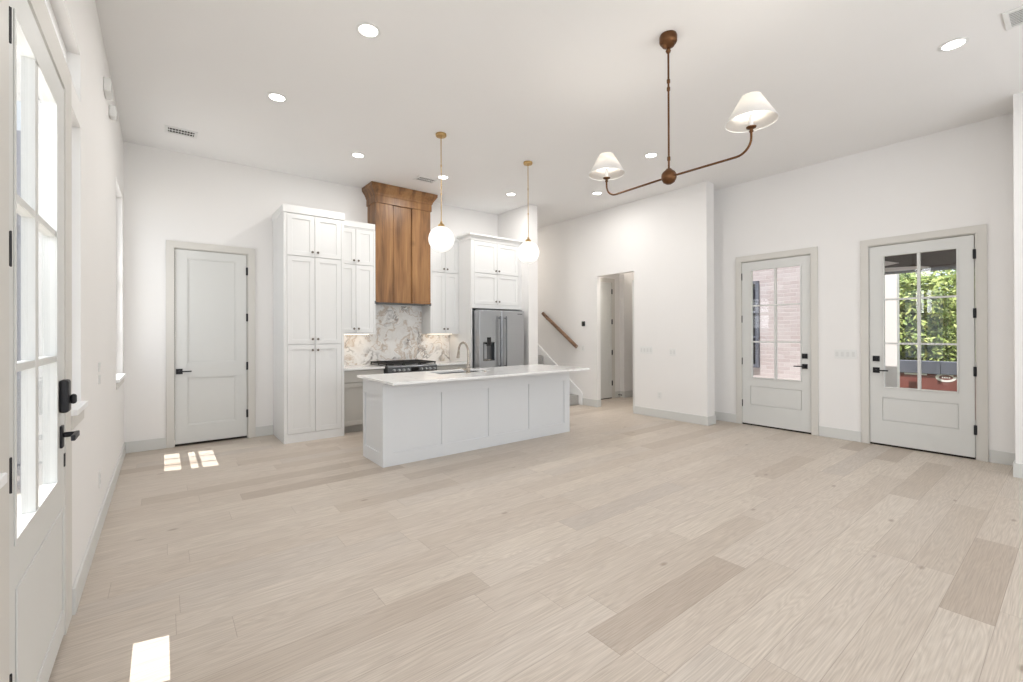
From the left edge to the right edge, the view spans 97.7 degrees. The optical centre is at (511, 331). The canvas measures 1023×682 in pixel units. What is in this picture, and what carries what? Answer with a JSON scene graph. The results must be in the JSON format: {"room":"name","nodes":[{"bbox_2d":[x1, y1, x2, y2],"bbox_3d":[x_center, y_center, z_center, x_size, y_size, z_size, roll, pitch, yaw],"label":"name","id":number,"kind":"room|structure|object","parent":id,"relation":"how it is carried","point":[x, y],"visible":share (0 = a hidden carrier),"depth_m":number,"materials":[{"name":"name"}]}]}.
{"room":"open-plan kitchen","nodes":[
{"label":"open-plan kitchen","id":0,"kind":"room"},
{"bbox_2d":[17,0,123,586],"bbox_3d":[-1.705,-0.433,1.494,0.120,3.716,9.950,0,0,-38],"label":"wall","id":1,"kind":"structure","parent":0,"point":[97,139],"depth_m":2.95,"materials":[{"name":"paint"}]},
{"bbox_2d":[0,473,6,488],"bbox_3d":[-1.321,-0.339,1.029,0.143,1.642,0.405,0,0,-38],"label":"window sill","id":2,"kind":"structure","parent":1,"relation":"in","point":[3,476],"depth_m":1.20,"materials":[{"name":"white paint"}]},
{"bbox_2d":[0,0,71,681],"bbox_3d":[-1.819,0.068,1.710,0.043,2.715,1.345,0,0,-38],"label":"door frame","id":3,"kind":"structure","parent":1,"relation":"attached to","point":[39,10],"depth_m":1.33,"materials":[{"name":"paint"}]},
{"bbox_2d":[9,0,79,681],"bbox_3d":[-1.797,0.145,1.725,0.107,2.562,0.969,0,0,-38],"label":"door","id":4,"kind":"structure","parent":1,"relation":"in","point":[36,534],"depth_m":1.63,"materials":[{"name":"paint"}]},
{"bbox_2d":[44,0,66,62],"bbox_3d":[-1.877,-1.429,1.673,0.060,0.280,2.035,0,0,-38],"label":"window","id":5,"kind":"structure","parent":1,"relation":"in","point":[47,2],"depth_m":2.25,"materials":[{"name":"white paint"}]},
{"bbox_2d":[71,401,87,429],"bbox_3d":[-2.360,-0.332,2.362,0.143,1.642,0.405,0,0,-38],"label":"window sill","id":6,"kind":"structure","parent":1,"relation":"in","point":[77,413],"depth_m":2.32,"materials":[{"name":"white paint"}]},
{"bbox_2d":[72,442,125,614],"bbox_3d":[-1.669,1.357,1.562,0.016,0.135,9.528,0,0,-38],"label":"baseboard","id":7,"kind":"structure","parent":1,"relation":"attached to","point":[80,580],"depth_m":2.88,"materials":[{"name":"paint"}]},
{"bbox_2d":[99,469,100,487],"bbox_3d":[-2.986,1.064,3.246,0.008,0.120,0.080,0,0,-38],"label":"power outlet","id":8,"kind":"object","parent":1,"relation":"attached to","point":[100,469],"visible":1,"depth_m":3.23,"materials":[{"name":"white plastic"}]},
{"bbox_2d":[103,77,112,100],"bbox_3d":[-3.223,-1.942,3.575,0.048,0.105,0.185,0,0,-38],"label":"door chime","id":9,"kind":"object","parent":1,"relation":"attached to","point":[107,84],"visible":1,"depth_m":3.51,"materials":[{"name":"white plastic"}]},
{"bbox_2d":[109,105,116,120],"bbox_3d":[-3.476,-1.913,3.904,0.052,0.100,0.105,0,0,-38],"label":"sensor","id":10,"kind":"object","parent":1,"relation":"attached to","point":[112,109],"visible":1,"depth_m":3.87,"materials":[{"name":"white plastic"}]},
{"bbox_2d":[116,373,125,389],"bbox_3d":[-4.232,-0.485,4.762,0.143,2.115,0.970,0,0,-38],"label":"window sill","id":11,"kind":"structure","parent":1,"relation":"in","point":[119,381],"depth_m":4.61,"materials":[{"name":"white paint"}]},
{"bbox_2d":[174,250,174,333],"bbox_3d":[-4.193,0.046,6.272,1.500,2.800,0.050,0,0,-38],"label":"wall","id":12,"kind":"structure","parent":0,"point":[174,250],"depth_m":5.99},
{"bbox_2d":[124,141,497,441],"bbox_3d":[-2.489,-0.416,7.082,5.515,3.716,0.170,0,0,-38],"label":"wall","id":13,"kind":"structure","parent":0,"point":[169,195],"depth_m":5.72,"materials":[{"name":"paint"}]},
{"bbox_2d":[126,425,272,452],"bbox_3d":[-3.968,1.377,5.800,1.569,0.135,0.016,0,0,-38],"label":"baseboard","id":14,"kind":"structure","parent":13,"relation":"attached to","point":[158,443],"depth_m":5.47,"materials":[{"name":"paint"}]},
{"bbox_2d":[174,248,247,446],"bbox_3d":[-3.954,0.192,5.903,0.827,2.505,0.222,0,0,-38],"label":"door","id":15,"kind":"structure","parent":13,"relation":"in","point":[211,287],"depth_m":5.86,"materials":[{"name":"paint"}]},
{"bbox_2d":[166,240,255,447],"bbox_3d":[-3.908,0.150,5.852,0.973,2.588,0.020,0,0,-38],"label":"door frame","id":16,"kind":"structure","parent":13,"relation":"attached to","point":[170,245],"depth_m":5.64,"materials":[{"name":"paint"}]},
{"bbox_2d":[344,220,375,334],"bbox_3d":[-2.412,-0.802,6.799,0.589,1.691,0.370,0,0,-38],"label":"upper cabinet","id":17,"kind":"object","parent":13,"relation":"attached to","point":[359,237],"visible":0.77,"depth_m":6.71,"materials":[{"name":"white paint"}]},
{"bbox_2d":[344,305,448,364],"bbox_3d":[-1.936,0.043,7.395,2.073,0.944,0.010,0,0,-38],"label":"backsplash","id":18,"kind":"structure","parent":13,"relation":"attached to","point":[398,336],"depth_m":7.41,"materials":[{"name":"stone"}]},
{"bbox_2d":[362,181,437,305],"bbox_3d":[-1.794,-1.353,7.247,1.118,1.842,0.429,0,0,-38],"label":"range hood","id":19,"kind":"object","parent":13,"relation":"attached to","point":[400,216],"visible":0.98,"depth_m":7.13,"materials":[{"name":"brown wood"}]},
{"bbox_2d":[421,236,458,333],"bbox_3d":[-1.226,-0.804,7.724,0.544,1.691,0.370,0,0,-38],"label":"upper cabinet","id":20,"kind":"object","parent":13,"relation":"attached to","point":[442,317],"visible":0.77,"depth_m":7.60,"materials":[{"name":"white paint"}]},
{"bbox_2d":[498,204,537,364],"bbox_3d":[-0.992,-0.415,9.817,0.210,3.716,4.500,0,0,-38],"label":"wall","id":21,"kind":"structure","parent":0,"point":[512,224],"depth_m":8.07,"materials":[{"name":"paint"}]},
{"bbox_2d":[48,397,1022,681],"bbox_3d":[0.759,1.486,5.656,9.350,0.120,13.500,0,0,-38],"label":"floor","id":22,"kind":"structure","parent":0,"point":[623,545],"depth_m":2.73,"materials":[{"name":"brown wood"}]},
{"bbox_2d":[272,204,344,443],"bbox_3d":[-2.828,-0.102,6.234,0.778,3.085,0.744,0,0,-38],"label":"pantry cabinet","id":23,"kind":"object","parent":22,"relation":"on","point":[308,243],"visible":1,"depth_m":5.96,"materials":[{"name":"white paint"}]},
{"bbox_2d":[344,369,383,432],"bbox_3d":[-2.310,0.993,6.685,0.605,0.895,0.660,0,0,-38],"label":"base cabinet","id":24,"kind":"object","parent":22,"relation":"on","point":[353,386],"visible":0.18,"depth_m":6.38,"materials":[{"name":"beige paint"}]},
{"bbox_2d":[344,364,384,370],"bbox_3d":[-2.310,0.530,6.684,0.608,0.030,0.644,0,0,-38],"label":"countertop","id":25,"kind":"structure","parent":24,"relation":"on","point":[367,366],"depth_m":6.53,"materials":[{"name":"white stone"}]},
{"bbox_2d":[370,359,436,373],"bbox_3d":[-1.697,0.936,7.059,0.812,0.946,0.772,0,0,-38],"label":"gas range","id":26,"kind":"object","parent":22,"relation":"on","point":[415,365],"visible":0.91,"depth_m":6.84,"materials":[{"name":"metal"}]},
{"bbox_2d":[370,363,434,366],"bbox_3d":[-1.718,0.512,7.084,0.802,0.023,0.690,0,0,-38],"label":"cooktop","id":27,"kind":"object","parent":26,"relation":"in","point":[378,364],"depth_m":6.83,"materials":[{"name":"metal"}]},
{"bbox_2d":[437,364,465,369],"bbox_3d":[-1.170,0.991,7.575,0.643,0.895,0.660,0,0,-38],"label":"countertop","id":28,"kind":"structure","parent":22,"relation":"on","point":[444,367],"depth_m":7.34,"materials":[{"name":"white stone"}]},
{"bbox_2d":[435,361,466,365],"bbox_3d":[-1.170,0.528,7.573,0.647,0.030,0.644,0,0,-38],"label":"countertop","id":29,"kind":"structure","parent":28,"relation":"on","point":[439,363],"depth_m":7.44,"materials":[{"name":"white stone"}]},
{"bbox_2d":[363,371,569,467],"bbox_3d":[-0.460,0.980,5.818,2.777,0.902,0.647,0,0,-38],"label":"kitchen island","id":30,"kind":"object","parent":22,"relation":"on","point":[408,423],"visible":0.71,"depth_m":5.29,"materials":[{"name":"paint"}]},
{"bbox_2d":[357,364,589,385],"bbox_3d":[-0.362,0.511,5.643,2.823,0.026,1.030,0,0,-38],"label":"island countertop","id":31,"kind":"structure","parent":30,"relation":"on","point":[404,378],"depth_m":5.27,"materials":[{"name":"white stone"}]},
{"bbox_2d":[437,371,477,373],"bbox_3d":[-0.670,0.635,5.675,0.740,0.212,0.400,0,0,-38],"label":"undermount sink","id":32,"kind":"object","parent":31,"relation":"in","point":[470,371],"visible":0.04,"depth_m":5.87,"materials":[{"name":"metal"}]},
{"bbox_2d":[456,341,470,372],"bbox_3d":[-0.639,0.308,5.490,0.167,0.381,0.287,0,0,-38],"label":"kitchen faucet","id":33,"kind":"object","parent":31,"relation":"on","point":[467,369],"visible":1,"depth_m":5.42,"materials":[{"name":"silver metal"}]},
{"bbox_2d":[449,232,522,367],"bbox_3d":[-0.472,-0.107,8.052,1.139,3.088,0.775,0,0,-38],"label":"tall cabinet","id":34,"kind":"object","parent":22,"relation":"on","point":[490,267],"visible":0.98,"depth_m":7.71,"materials":[{"name":"white paint"}]},
{"bbox_2d":[472,309,523,367],"bbox_3d":[-0.388,0.519,7.933,0.947,1.795,0.908,0,0,-38],"label":"refrigerator","id":35,"kind":"object","parent":22,"relation":"on","point":[497,335],"visible":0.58,"depth_m":7.55,"materials":[{"name":"metal"}]},
{"bbox_2d":[538,344,582,404],"bbox_3d":[-0.443,-0.268,10.229,1.157,3.420,4.505,0,0,-38],"label":"staircase","id":36,"kind":"structure","parent":22,"relation":"on","point":[576,396],"depth_m":9.01,"materials":[{"name":"white wood"}]},
{"bbox_2d":[95,0,1022,228],"bbox_3d":[0.745,-2.365,5.666,9.350,0.150,13.500,0,0,-38],"label":"ceiling","id":37,"kind":"structure","parent":0,"point":[555,85],"depth_m":4.13,"materials":[{"name":"paint"}]},
{"bbox_2d":[165,125,197,138],"bbox_3d":[-3.750,-2.270,5.077,0.300,0.010,0.200,0,0,-38],"label":"ceiling vent","id":38,"kind":"object","parent":37,"relation":"in","point":[169,129],"visible":1,"depth_m":5.07,"materials":[{"name":"white plastic"}]},
{"bbox_2d":[266,92,286,101],"bbox_3d":[-2.278,-2.277,4.343,0.180,0.008,0.180,0,0,-38],"label":"recessed light","id":39,"kind":"object","parent":37,"relation":"in","point":[274,96],"visible":1,"depth_m":4.34,"materials":[{"name":"white"}]},
{"bbox_2d":[351,152,364,157],"bbox_3d":[-1.977,-2.275,5.761,0.180,0.008,0.180,0,0,-38],"label":"recessed light","id":40,"kind":"object","parent":37,"relation":"in","point":[354,154],"visible":1,"depth_m":5.76,"materials":[{"name":"white"}]},
{"bbox_2d":[356,22,380,38],"bbox_3d":[-1.084,-2.284,3.389,0.180,0.008,0.180,0,0,-38],"label":"recessed light","id":41,"kind":"object","parent":37,"relation":"in","point":[365,29],"visible":1,"depth_m":3.39,"materials":[{"name":"white plastic"}]},
{"bbox_2d":[413,175,437,183],"bbox_3d":[-1.284,-2.275,6.683,0.320,0.010,0.200,0,0,-38],"label":"ceiling vent","id":42,"kind":"object","parent":37,"relation":"in","point":[418,178],"visible":1,"depth_m":6.68,"materials":[{"name":"white plastic"}]},
{"bbox_2d":[428,132,453,251],"bbox_3d":[-0.811,-1.603,5.161,0.296,1.364,0.296,0,0,-38],"label":"globe pendant","id":43,"kind":"object","parent":37,"relation":"hanging from","point":[441,238],"visible":1,"depth_m":5.07,"materials":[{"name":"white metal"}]},
{"bbox_2d":[437,175,448,179],"bbox_3d":[-1.008,-2.276,6.583,0.180,0.008,0.180,0,0,-38],"label":"recessed light","id":44,"kind":"object","parent":37,"relation":"in","point":[438,176],"visible":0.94,"depth_m":6.59,"materials":[{"name":"white"}]},
{"bbox_2d":[506,192,515,195],"bbox_3d":[-0.009,-2.278,7.399,0.180,0.008,0.180,0,0,-38],"label":"recessed light","id":45,"kind":"object","parent":37,"relation":"in","point":[509,193],"visible":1,"depth_m":7.41,"materials":[{"name":"white"}]},
{"bbox_2d":[517,161,538,263],"bbox_3d":[0.224,-1.605,6.025,0.296,1.364,0.296,0,0,-38],"label":"globe pendant","id":46,"kind":"object","parent":37,"relation":"hanging from","point":[528,251],"visible":1,"depth_m":5.93,"materials":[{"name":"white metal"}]},
{"bbox_2d":[592,191,601,194],"bbox_3d":[1.408,-2.283,7.363,0.180,0.008,0.180,0,0,-38],"label":"recessed light","id":47,"kind":"object","parent":37,"relation":"in","point":[596,192],"visible":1,"depth_m":7.37,"materials":[{"name":"white"}]},
{"bbox_2d":[644,152,657,157],"bbox_3d":[1.808,-2.289,5.796,0.180,0.008,0.180,0,0,-38],"label":"recessed light","id":48,"kind":"object","parent":37,"relation":"in","point":[652,154],"visible":1,"depth_m":5.80,"materials":[{"name":"white"}]},
{"bbox_2d":[588,30,778,195],"bbox_3d":[1.216,-1.720,3.462,0.321,1.154,1.551,0,0,-38],"label":"chandelier","id":49,"kind":"object","parent":37,"relation":"hanging from","point":[753,112],"visible":1,"depth_m":3.25,"materials":[{"name":"brown metal"}]},
{"bbox_2d":[938,37,969,51],"bbox_3d":[3.539,-2.300,3.579,0.180,0.008,0.180,0,0,-38],"label":"recessed light","id":50,"kind":"object","parent":37,"relation":"in","point":[955,43],"visible":1,"depth_m":3.58,"materials":[{"name":"white"}]},
{"bbox_2d":[1002,5,1022,30],"bbox_3d":[3.767,-2.302,3.190,0.290,0.010,0.340,0,0,-38],"label":"ceiling vent","id":51,"kind":"object","parent":37,"relation":"in","point":[1013,18],"visible":1,"depth_m":3.28,"materials":[{"name":"white plastic"}]},
{"bbox_2d":[600,274,619,390],"bbox_3d":[1.825,-0.426,9.490,1.310,3.716,0.120,0,0,-38],"label":"wall","id":52,"kind":"structure","parent":0,"point":[616,276],"depth_m":9.79,"materials":[{"name":"paint"}]},
{"bbox_2d":[600,282,612,399],"bbox_3d":[1.886,0.189,9.438,0.750,2.485,0.033,0,0,-38],"label":"door","id":53,"kind":"structure","parent":52,"relation":"in","point":[606,321],"depth_m":9.56,"materials":[{"name":"paint"}]},
{"bbox_2d":[600,278,614,397],"bbox_3d":[1.876,0.142,9.438,0.925,2.580,0.020,0,0,-38],"label":"door frame","id":54,"kind":"structure","parent":52,"relation":"attached to","point":[612,281],"depth_m":9.68,"materials":[{"name":"paint"}]},
{"bbox_2d":[537,184,695,414],"bbox_3d":[0.777,-0.422,9.687,0.100,3.716,6.880,0,0,-38],"label":"wall","id":55,"kind":"structure","parent":0,"point":[652,238],"depth_m":7.80,"materials":[{"name":"paint"}]},
{"bbox_2d":[541,312,577,347],"bbox_3d":[0.996,-0.054,9.232,0.114,0.756,1.035,0,0,-38],"label":"handrail","id":56,"kind":"object","parent":55,"relation":"attached to","point":[560,330],"visible":1,"depth_m":9.13,"materials":[{"name":"brown wood"}]},
{"bbox_2d":[640,346,652,353],"bbox_3d":[2.307,0.309,7.637,0.009,0.122,0.241,0,0,-38],"label":"light switch","id":57,"kind":"object","parent":55,"relation":"attached to","point":[643,349],"visible":1,"depth_m":7.63,"materials":[{"name":"white plastic"}]},
{"bbox_2d":[583,398,715,425],"bbox_3d":[2.282,1.359,7.855,0.247,0.135,2.566,0,0,-38],"label":"baseboard","id":58,"kind":"structure","parent":55,"relation":"attached to","point":[690,418],"depth_m":7.30,"materials":[{"name":"paint"}]},
{"bbox_2d":[669,348,675,355],"bbox_3d":[2.612,0.327,7.246,0.010,0.123,0.120,0,0,-38],"label":"light switch","id":59,"kind":"object","parent":55,"relation":"attached to","point":[672,351],"visible":1,"depth_m":7.25,"materials":[{"name":"white plastic"}]},
{"bbox_2d":[619,272,633,390],"bbox_3d":[2.702,-0.428,10.098,0.820,3.716,0.240,0,0,-38],"label":"wall","id":60,"kind":"structure","parent":0,"point":[625,279],"depth_m":9.82,"materials":[{"name":"paint"}]},
{"bbox_2d":[695,181,714,416],"bbox_3d":[3.092,-0.437,7.074,0.538,3.716,0.290,0,0,-38],"label":"wall","id":61,"kind":"structure","parent":0,"point":[704,191],"depth_m":6.86,"materials":[{"name":"paint"}]},
{"bbox_2d":[753,266,799,379],"bbox_3d":[4.648,-0.868,9.690,0.250,4.620,5.240,0,0,-38],"label":"brick wall","id":62,"kind":"structure","parent":0,"point":[788,278],"depth_m":8.73,"materials":[{"name":"white brick"}]},
{"bbox_2d":[753,281,759,367],"bbox_3d":[4.753,-0.154,9.312,0.050,1.750,0.760,0,0,-38],"label":"window","id":63,"kind":"structure","parent":62,"relation":"in","point":[756,332],"depth_m":9.03,"materials":[{"name":"glass"}]},
{"bbox_2d":[714,113,1014,461],"bbox_3d":[4.340,-0.444,6.075,0.200,3.716,3.400,0,0,-38],"label":"wall","id":64,"kind":"structure","parent":0,"point":[962,176],"depth_m":5.75,"materials":[{"name":"paint"}]},
{"bbox_2d":[741,255,810,433],"bbox_3d":[3.845,0.176,6.547,0.104,2.482,0.959,0,0,-38],"label":"door","id":65,"kind":"structure","parent":64,"relation":"in","point":[782,404],"depth_m":6.53,"materials":[{"name":"paint"}]},
{"bbox_2d":[736,246,818,435],"bbox_3d":[3.922,0.126,6.597,0.220,2.582,1.107,0,0,-38],"label":"door frame","id":66,"kind":"structure","parent":64,"relation":"attached to","point":[813,251],"depth_m":6.21,"materials":[{"name":"paint"}]},
{"bbox_2d":[834,349,855,358],"bbox_3d":[4.373,0.290,5.864,0.009,0.123,0.229,0,0,-38],"label":"light switch","id":67,"kind":"object","parent":64,"relation":"attached to","point":[838,353],"visible":1,"depth_m":5.86,"materials":[{"name":"white plastic"}]},
{"bbox_2d":[715,411,1022,478],"bbox_3d":[4.984,1.341,4.640,0.555,0.135,6.200,0,0,-38],"label":"baseboard","id":68,"kind":"structure","parent":64,"relation":"attached to","point":[1000,457],"depth_m":5.78,"materials":[{"name":"paint"}]},
{"bbox_2d":[869,235,976,459],"bbox_3d":[4.825,0.170,5.290,0.104,2.482,0.945,0,0,-38],"label":"door","id":69,"kind":"structure","parent":64,"relation":"in","point":[924,420],"depth_m":5.25,"materials":[{"name":"paint"}]},
{"bbox_2d":[860,224,988,461],"bbox_3d":[4.896,0.120,5.347,0.220,2.580,1.117,0,0,-38],"label":"door frame","id":70,"kind":"structure","parent":64,"relation":"attached to","point":[980,230],"depth_m":4.92,"materials":[{"name":"paint"}]},
{"bbox_2d":[885,261,927,271],"bbox_3d":[6.516,-1.113,7.382,0.039,0.195,0.580,0,0,-38],"label":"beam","id":71,"kind":"structure","parent":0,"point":[887,263],"depth_m":7.45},
{"bbox_2d":[1013,92,1022,463],"bbox_3d":[6.148,-0.457,3.319,0.739,3.716,3.170,0,0,-38],"label":"wall","id":72,"kind":"structure","parent":0,"point":[1018,97],"depth_m":4.32,"materials":[{"name":"paint"}]},
{"bbox_3d":[3.274,-0.433,8.819,1.490,3.716,2.480,0,0,-38],"label":"wall","id":73,"kind":"structure","parent":0,"visible":0},
{"bbox_2d":[615,390,632,397],"bbox_3d":[3.138,1.358,8.862,1.356,0.135,2.470,0,0,-38],"label":"baseboard","id":74,"kind":"structure","parent":73,"relation":"attached to","point":[625,394],"depth_m":9.79,"materials":[{"name":"paint"}]},
{"bbox_2d":[632,280,634,405],"bbox_3d":[2.423,0.237,8.228,0.560,2.340,0.050,0,0,-38],"label":"door","id":75,"kind":"structure","parent":73,"relation":"in","point":[632,280],"depth_m":8.06,"materials":[{"name":"paint"}]},
{"label":"outside","id":76,"kind":"structure","parent":0,"visible":0},
{"bbox_2d":[17,493,20,514],"bbox_3d":[-6.471,1.540,2.554,5.930,0.130,20.000,0,0,-38],"label":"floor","id":77,"kind":"structure","parent":76,"point":[19,494],"depth_m":3.83,"materials":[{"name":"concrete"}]},
{"bbox_2d":[17,378,20,493],"bbox_3d":[-5.189,0.948,3.583,2.620,1.049,0.090,0,0,-38],"label":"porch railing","id":78,"kind":"object","parent":77,"relation":"on","point":[18,379],"visible":0.02,"depth_m":4.07,"materials":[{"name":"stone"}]},
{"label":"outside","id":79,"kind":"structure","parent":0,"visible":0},
{"bbox_3d":[26.543,1.780,20.687,52.700,0.019,80.000,0,0,-38],"label":"ground","id":80,"kind":"structure","parent":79,"visible":0},
{"bbox_2d":[885,274,899,386],"bbox_3d":[7.341,0.160,8.630,0.190,3.300,0.195,0,0,-38],"label":"porch post","id":81,"kind":"object","parent":80,"relation":"on","point":[892,325],"visible":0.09,"depth_m":8.56,"materials":[{"name":"white paint"}]},
{"bbox_2d":[899,272,956,361],"bbox_3d":[10.183,0.081,11.554,2.328,3.531,2.613,0,0,-41],"label":"tree","id":82,"kind":"object","parent":80,"relation":"on","point":[936,313],"visible":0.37,"depth_m":10.80,"materials":[{"name":"green plant"}]},
{"bbox_2d":[900,360,975,402],"bbox_3d":[9.817,1.175,8.180,1.660,1.210,8.040,0,0,-38],"label":"dumpster","id":83,"kind":"object","parent":80,"relation":"on","point":[935,375],"visible":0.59,"depth_m":8.84,"materials":[{"name":"red paint"}]},
{"bbox_2d":[927,269,956,342],"bbox_3d":[13.654,-0.139,12.771,2.805,3.952,2.979,0,0,-38],"label":"tree","id":84,"kind":"object","parent":80,"relation":"on","point":[952,325],"visible":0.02,"depth_m":12.96,"materials":[{"name":"green plant"}]},
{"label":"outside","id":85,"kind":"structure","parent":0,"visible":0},
{"bbox_3d":[4.917,-1.434,7.646,2.638,0.100,9.000,0,0,-38],"label":"ceiling","id":86,"kind":"structure","parent":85,"visible":0},
{"bbox_2d":[885,243,974,274],"bbox_3d":[7.516,-1.196,6.279,0.180,0.399,3.650,0,0,-38],"label":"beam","id":87,"kind":"structure","parent":86,"relation":"attached to","point":[944,259],"depth_m":7.19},
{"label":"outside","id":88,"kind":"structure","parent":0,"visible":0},
{"bbox_2d":[17,59,20,100],"bbox_3d":[-1.175,-1.690,0.108,0.584,0.100,7.600,0,0,-38],"label":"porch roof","id":89,"kind":"structure","parent":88,"point":[18,63],"depth_m":2.90,"materials":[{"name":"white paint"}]},
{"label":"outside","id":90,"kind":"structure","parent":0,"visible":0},
{"bbox_2d":[17,130,20,377],"bbox_3d":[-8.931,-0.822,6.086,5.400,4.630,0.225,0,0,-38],"label":"porch post","id":91,"kind":"object","parent":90,"point":[18,131],"visible":0.02,"depth_m":6.96,"materials":[{"name":"white wood"}]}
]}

